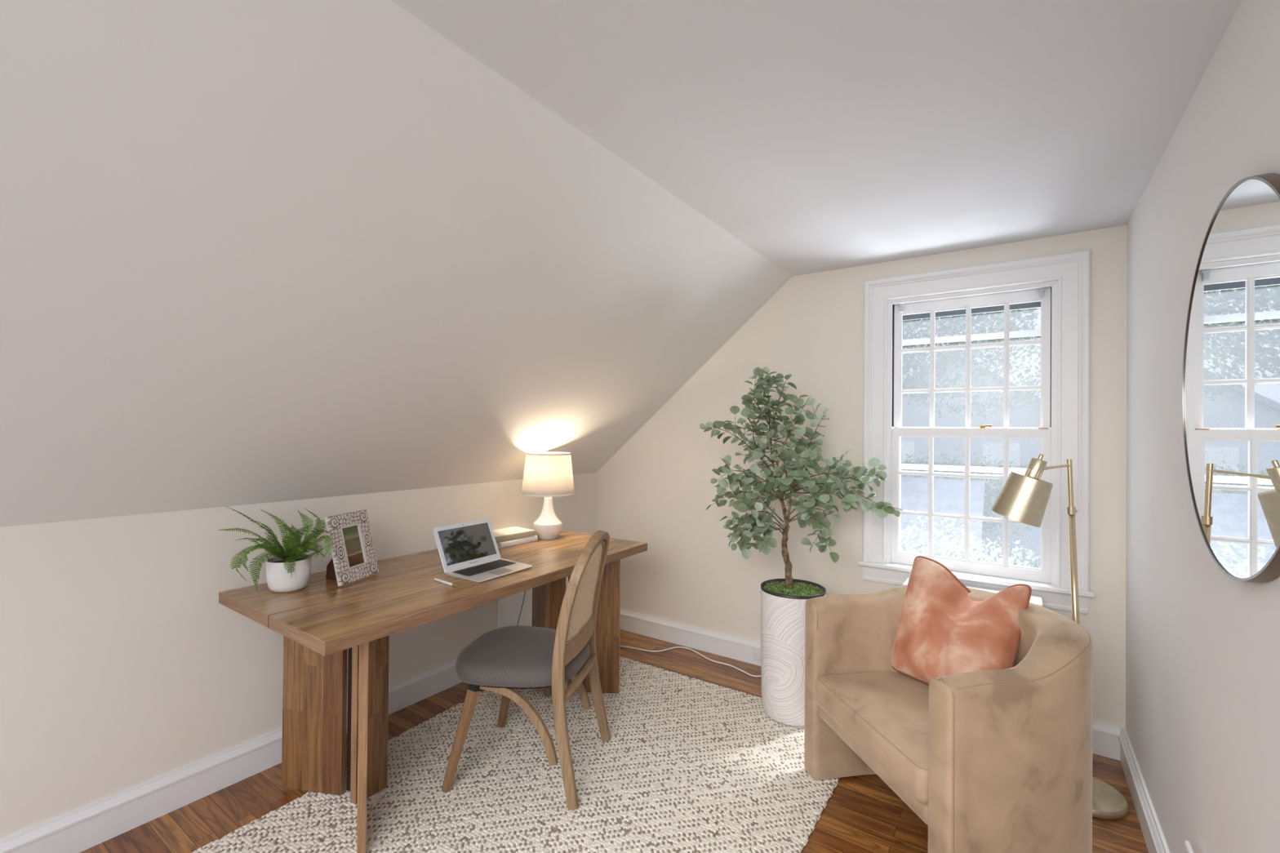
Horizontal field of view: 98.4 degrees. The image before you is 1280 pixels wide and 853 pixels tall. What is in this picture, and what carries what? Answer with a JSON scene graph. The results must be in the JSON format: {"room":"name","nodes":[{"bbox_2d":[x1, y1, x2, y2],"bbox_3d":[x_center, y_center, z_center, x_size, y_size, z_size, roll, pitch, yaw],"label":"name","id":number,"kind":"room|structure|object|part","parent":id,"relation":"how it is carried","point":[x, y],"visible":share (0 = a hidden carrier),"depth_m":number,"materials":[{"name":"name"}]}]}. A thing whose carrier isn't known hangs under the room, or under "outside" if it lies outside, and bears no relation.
{"room":"home office","nodes":[
{"label":"home office","id":0,"kind":"room"},
{"bbox_2d":[0,472,596,839],"bbox_3d":[-1.419,0.848,2.488,0.120,1.072,3.950,0,0,35],"label":"wall","id":1,"kind":"structure","parent":0,"point":[123,667],"depth_m":1.95,"materials":[{"name":"white paint"}]},
{"bbox_2d":[0,657,462,852],"bbox_3d":[-1.363,1.318,2.444,0.024,0.134,3.710,0,0,35],"label":"baseboard","id":2,"kind":"structure","parent":1,"relation":"attached to","point":[79,830],"depth_m":1.98,"materials":[{"name":"white paint"}]},
{"bbox_2d":[497,532,586,628],"bbox_3d":[-0.604,1.000,3.558,0.012,0.522,0.790,0,0,35],"label":"access panel","id":3,"kind":"object","parent":1,"relation":"attached to","point":[509,607],"visible":0.2,"depth_m":3.34,"materials":[{"name":"white paint"}]},
{"bbox_2d":[80,629,1148,852],"bbox_3d":[-0.213,1.449,1.590,3.128,0.120,3.850,0,0,35],"label":"floor","id":4,"kind":"structure","parent":0,"point":[863,814],"depth_m":2.01,"materials":[{"name":"brown wood"}]},
{"bbox_2d":[192,657,839,852],"bbox_3d":[-0.459,1.382,1.917,1.753,0.010,2.769,0,0,35],"label":"rug","id":5,"kind":"object","parent":4,"relation":"on","point":[686,765],"visible":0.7,"depth_m":2.12,"materials":[{"name":"fabric"}]},
{"bbox_2d":[218,530,647,852],"bbox_3d":[-0.749,0.999,2.499,0.805,0.758,1.703,0,0,35],"label":"desk","id":6,"kind":"object","parent":5,"relation":"on","point":[318,622],"visible":0.73,"depth_m":2.08,"materials":[{"name":"brown wood"}]},
{"bbox_2d":[218,506,335,592],"bbox_3d":[-1.347,0.447,2.051,0.353,0.330,0.264,1,0,-38],"label":"potted fern","id":7,"kind":"object","parent":6,"relation":"on","point":[290,570],"visible":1,"depth_m":2.04,"materials":[{"name":"green plant"}]},
{"bbox_2d":[266,554,311,592],"bbox_3d":[-1.323,0.555,2.085,0.145,0.115,0.145,0,0,35],"label":"pot","id":8,"kind":"object","parent":7,"relation":"attached to","point":[278,580],"depth_m":2.03,"materials":[{"name":"white ceramic"}]},
{"bbox_2d":[324,509,378,586],"bbox_3d":[-1.182,0.480,2.223,0.150,0.267,0.207,0,0,13],"label":"picture frame","id":9,"kind":"object","parent":6,"relation":"on","point":[353,552],"visible":0.99,"depth_m":2.21,"materials":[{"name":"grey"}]},
{"bbox_2d":[342,525,364,567],"bbox_3d":[-1.153,0.480,2.216,0.002,0.168,0.107,-14,-4,13],"label":"picture","id":10,"kind":"object","parent":9,"relation":"attached to","point":[354,553],"depth_m":2.22},
{"bbox_2d":[434,577,457,586],"bbox_3d":[-0.762,0.613,2.170,0.156,0.010,0.010,0,0,39],"label":"stylus pen","id":11,"kind":"object","parent":6,"relation":"on","point":[435,579],"visible":1,"depth_m":2.16,"materials":[{"name":"white plastic"}]},
{"bbox_2d":[432,519,532,582],"bbox_3d":[-0.672,0.525,2.389,0.291,0.189,0.312,0,0,32],"label":"laptop","id":12,"kind":"object","parent":6,"relation":"on","point":[468,551],"visible":1,"depth_m":2.40,"materials":[{"name":"silver metal"}]},
{"bbox_3d":[-0.759,0.520,2.443,0.005,0.195,0.312,-28,-15,29],"label":"screen lid","id":13,"kind":"part","parent":12,"relation":"part of","materials":[{"name":"grey glass"}]},
{"bbox_2d":[496,535,537,548],"bbox_3d":[-0.703,0.609,2.971,0.170,0.029,0.256,0,0,35],"label":"book","id":14,"kind":"object","parent":6,"relation":"on","point":[519,541],"visible":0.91,"depth_m":2.90,"materials":[{"name":"white paper"}]},
{"bbox_2d":[493,526,535,542],"bbox_3d":[-0.716,0.579,2.961,0.170,0.032,0.258,0,0,39],"label":"book","id":15,"kind":"object","parent":14,"relation":"on","point":[504,535],"visible":0.74,"depth_m":2.94,"materials":[{"name":"beige paper"}]},
{"bbox_2d":[516,591,525,625],"bbox_3d":[-0.725,1.020,3.310,0.032,0.729,0.139,0,0,35],"label":"lamp cord","id":16,"kind":"object","parent":6,"relation":"hanging from","point":[525,591],"visible":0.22,"depth_m":3.35,"materials":[{"name":"grey plastic"}]},
{"bbox_2d":[521,452,574,539],"bbox_3d":[-0.518,0.388,3.121,0.297,0.478,0.297,0,0,35],"label":"table lamp","id":17,"kind":"object","parent":6,"relation":"on","point":[548,475],"visible":1,"depth_m":3.02,"materials":[{"name":"white ceramic"}]},
{"bbox_3d":[-0.517,0.265,3.122,0.296,0.232,0.296,0,0,35],"label":"lamp shade","id":18,"kind":"part","parent":17,"relation":"part of","materials":[{"name":"white fabric"}]},
{"bbox_2d":[441,529,610,809],"bbox_3d":[-0.431,0.898,2.264,0.594,0.962,0.506,0,0,12],"label":"dining chair","id":19,"kind":"object","parent":5,"relation":"on","point":[502,660],"visible":1,"depth_m":2.10,"materials":[{"name":"brown wood"}]},
{"bbox_3d":[-0.680,1.187,2.107,0.137,0.378,0.055,1,0,-16],"label":"leg","id":20,"kind":"part","parent":19,"relation":"part of","materials":[{"name":"brown wood"}]},
{"bbox_3d":[-0.597,1.190,2.512,0.137,0.378,0.055,0,-1,39],"label":"leg","id":21,"kind":"part","parent":19,"relation":"part of","materials":[{"name":"brown wood"}]},
{"bbox_3d":[-0.470,0.980,2.276,0.430,0.018,0.414,0,0,12],"label":"seat","id":22,"kind":"part","parent":19,"relation":"part of","materials":[{"name":"black metal"}]},
{"bbox_3d":[-0.469,0.929,2.277,0.505,0.086,0.486,0,0,12],"label":"seat","id":23,"kind":"part","parent":19,"relation":"part of","materials":[{"name":"grey fabric"}]},
{"bbox_3d":[-0.272,1.171,2.015,0.115,0.416,0.038,0,0,26],"label":"leg","id":24,"kind":"part","parent":19,"relation":"part of","materials":[{"name":"brown wood"}]},
{"bbox_3d":[-0.245,0.855,2.231,0.047,0.068,0.393,0,0,12],"label":"rail","id":25,"kind":"part","parent":19,"relation":"part of","materials":[{"name":"brown wood"}]},
{"bbox_3d":[-0.232,0.995,2.227,0.045,0.041,0.400,0,0,12],"label":"rail","id":26,"kind":"part","parent":19,"relation":"part of","materials":[{"name":"brown wood"}]},
{"bbox_3d":[-0.210,0.693,2.225,0.139,0.549,0.440,0,0,12],"label":"frame","id":27,"kind":"part","parent":19,"relation":"part of","materials":[{"name":"brown wood"}]},
{"bbox_3d":[-0.185,1.175,2.435,0.115,0.416,0.038,1,0,-2],"label":"leg","id":28,"kind":"part","parent":19,"relation":"part of","materials":[{"name":"brown wood"}]},
{"bbox_3d":[-0.207,0.644,2.225,0.098,0.374,0.370,0,0,12],"label":"cane frame","id":29,"kind":"part","parent":19,"relation":"part of","materials":[{"name":"brown wood"}]},
{"bbox_2d":[699,366,902,726],"bbox_3d":[0.744,0.549,2.649,0.919,1.685,0.585,0,0,35],"label":"potted tree","id":30,"kind":"object","parent":5,"relation":"on","point":[783,601],"visible":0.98,"depth_m":2.62,"materials":[{"name":"green plant"}]},
{"bbox_3d":[0.742,1.089,2.692,0.306,0.606,0.306,0,0,35],"label":"planter","id":31,"kind":"part","parent":30,"relation":"part of","materials":[{"name":"ceramic"}]},
{"bbox_2d":[619,645,760,677],"bbox_3d":[0.201,1.376,3.428,1.203,0.058,0.210,0,0,26],"label":"power cord","id":32,"kind":"object","parent":4,"relation":"on","point":[696,652],"visible":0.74,"depth_m":3.43,"materials":[{"name":"white plastic"}]},
{"bbox_2d":[804,584,1093,852],"bbox_3d":[1.087,1.010,1.921,0.727,0.760,0.813,1,0,-11],"label":"armchair","id":33,"kind":"object","parent":4,"relation":"on","point":[994,761],"visible":0.85,"depth_m":1.57,"materials":[{"name":"beige fabric"}]},
{"bbox_2d":[815,671,928,804],"bbox_3d":[1.016,1.020,1.908,0.582,0.110,0.624,1,0,-11],"label":"seat cushion","id":34,"kind":"object","parent":33,"relation":"on","point":[886,713],"depth_m":1.87,"materials":[{"name":"beige fabric"}]},
{"bbox_2d":[891,555,1031,684],"bbox_3d":[1.169,0.746,2.061,0.280,0.438,0.434,1,0,-35],"label":"throw pillow","id":35,"kind":"object","parent":33,"relation":"on","point":[942,631],"visible":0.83,"depth_m":2.02,"materials":[{"name":"fabric"}]},
{"bbox_2d":[991,453,1128,819],"bbox_3d":[1.556,0.754,2.091,0.534,1.308,0.262,1,0,-8],"label":"floor lamp","id":36,"kind":"object","parent":4,"relation":"on","point":[1023,498],"visible":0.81,"depth_m":2.00,"materials":[{"name":"gold metal"}]},
{"bbox_3d":[1.393,0.263,2.020,0.187,0.198,0.158,0,0,35],"label":"lamp shade","id":37,"kind":"part","parent":36,"relation":"part of","materials":[{"name":"gold metal"}]},
{"bbox_3d":[1.445,0.110,1.995,0.019,0.024,0.014,0,0,35],"label":"switch knob","id":38,"kind":"part","parent":36,"relation":"part of","materials":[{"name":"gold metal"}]},
{"bbox_3d":[1.551,0.153,2.070,0.231,0.019,0.014,1,0,-30],"label":"arm","id":39,"kind":"part","parent":36,"relation":"part of","materials":[{"name":"gold metal"}]},
{"bbox_2d":[0,0,1241,527],"bbox_3d":[-0.146,-0.343,1.677,3.128,1.321,4.030,0,0,35],"label":"ceiling","id":40,"kind":"structure","parent":0,"point":[251,251],"depth_m":1.51,"materials":[{"name":"white paint"}]},
{"bbox_2d":[595,225,1126,731],"bbox_3d":[0.933,0.273,3.251,2.888,2.274,0.200,0,0,35],"label":"wall","id":41,"kind":"structure","parent":0,"point":[657,491],"depth_m":3.13,"materials":[{"name":"white paint"}]},
{"bbox_2d":[619,608,1120,760],"bbox_3d":[0.860,1.342,3.151,2.852,0.134,0.024,0,0,35],"label":"baseboard","id":42,"kind":"structure","parent":41,"relation":"attached to","point":[1106,742],"depth_m":3.43,"materials":[{"name":"white paint"}]},
{"bbox_2d":[857,249,1094,614],"bbox_3d":[1.629,0.025,2.756,0.969,1.591,0.272,0,0,35],"label":"window","id":43,"kind":"structure","parent":41,"relation":"in","point":[1064,304],"depth_m":2.74,"materials":[{"name":"white paint"}]},
{"bbox_3d":[1.681,0.060,2.830,0.633,1.267,0.002,0,0,35],"label":"storm glass","id":44,"kind":"part","parent":43,"relation":"part of","materials":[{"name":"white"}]},
{"bbox_3d":[1.599,0.361,2.714,0.687,0.701,0.032,0,0,35],"label":"sash","id":45,"kind":"part","parent":43,"relation":"part of","materials":[{"name":"white paint"}]},
{"bbox_3d":[1.626,-0.302,2.748,0.665,0.686,0.032,0,0,35],"label":"sash","id":46,"kind":"part","parent":43,"relation":"part of","materials":[{"name":"white paint"}]},
{"bbox_3d":[1.680,0.034,2.829,0.689,1.360,0.028,0,0,35],"label":"storm frame","id":47,"kind":"part","parent":43,"relation":"part of","materials":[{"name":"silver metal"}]},
{"bbox_3d":[0.697,1.345,3.250,0.070,0.073,0.010,0,0,35],"label":"wall outlet","id":48,"kind":"object","parent":41,"relation":"attached to","visible":0},
{"bbox_2d":[755,651,760,659],"bbox_3d":[0.696,1.344,3.248,0.032,0.042,0.006,0,0,35],"label":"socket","id":49,"kind":"object","parent":48,"relation":"attached to","point":[757,653],"depth_m":3.25,"materials":[{"name":"white plastic"}]},
{"bbox_2d":[902,576,1043,607],"bbox_3d":[1.529,1.084,2.566,0.544,0.654,0.173,0,0,35],"label":"base cabinet","id":50,"kind":"object","parent":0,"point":[1035,599],"visible":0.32,"depth_m":2.54,"materials":[{"name":"white paint"}]},
{"bbox_2d":[1125,0,1279,852],"bbox_3d":[1.065,0.208,0.788,0.120,2.374,3.950,0,0,35],"label":"wall","id":51,"kind":"structure","parent":0,"point":[1202,643],"depth_m":1.46,"materials":[{"name":"white paint"}]},
{"bbox_2d":[1119,728,1169,852],"bbox_3d":[0.996,1.327,0.821,0.024,0.134,3.710,0,0,35],"label":"baseboard","id":52,"kind":"structure","parent":51,"relation":"attached to","point":[1153,834],"depth_m":1.95,"materials":[{"name":"white paint"}]},
{"bbox_2d":[1183,840,1194,852],"bbox_3d":[1.177,1.046,1.086,0.028,0.013,0.746,0,0,35],"label":"wall rail","id":53,"kind":"object","parent":51,"relation":"attached to","point":[1188,846],"visible":1,"depth_m":1.37,"materials":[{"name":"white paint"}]},
{"bbox_2d":[1182,173,1279,582],"bbox_3d":[1.196,-0.088,1.108,0.023,0.780,0.780,0,0,35],"label":"wall mirror","id":54,"kind":"object","parent":51,"relation":"attached to","point":[1231,371],"visible":1,"depth_m":1.08,"materials":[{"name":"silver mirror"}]},
{"label":"outside","id":55,"kind":"structure","parent":0,"visible":0},
{"bbox_3d":[17.975,4.966,26.171,80.000,0.100,56.400,0,0,35],"label":"ground","id":56,"kind":"structure","parent":55,"visible":0},
{"bbox_2d":[900,476,985,556],"bbox_3d":[2.220,2.647,6.996,3.550,4.000,1.700,0,0,35],"label":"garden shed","id":57,"kind":"object","parent":56,"relation":"on","point":[902,490],"visible":0.02,"depth_m":6.62,"materials":[{"name":"grey"}]},
{"bbox_2d":[900,515,1039,567],"bbox_3d":[2.922,2.702,4.749,1.561,3.872,1.230,0,0,35],"label":"bush","id":58,"kind":"object","parent":56,"relation":"on","point":[918,516],"visible":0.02,"depth_m":4.74,"materials":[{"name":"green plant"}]},
{"bbox_2d":[901,452,1039,538],"bbox_3d":[3.257,2.478,7.978,4.620,4.369,1.262,0,0,35],"label":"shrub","id":59,"kind":"object","parent":56,"relation":"on","point":[921,452],"visible":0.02,"depth_m":7.24,"materials":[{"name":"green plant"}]},
{"bbox_2d":[901,351,1041,568],"bbox_3d":[10.770,1.271,18.672,7.400,7.060,5.600,0,0,35],"label":"tree","id":60,"kind":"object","parent":56,"relation":"on","point":[948,351],"visible":0.03,"depth_m":16.12,"materials":[{"name":"grey"}]},
{"bbox_2d":[902,307,1040,419],"bbox_3d":[3.491,0.467,8.926,5.425,8.416,2.830,0,0,35],"label":"tree","id":61,"kind":"object","parent":56,"relation":"on","point":[1035,308],"visible":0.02,"depth_m":8.29,"materials":[{"name":"green plant"}]}
]}

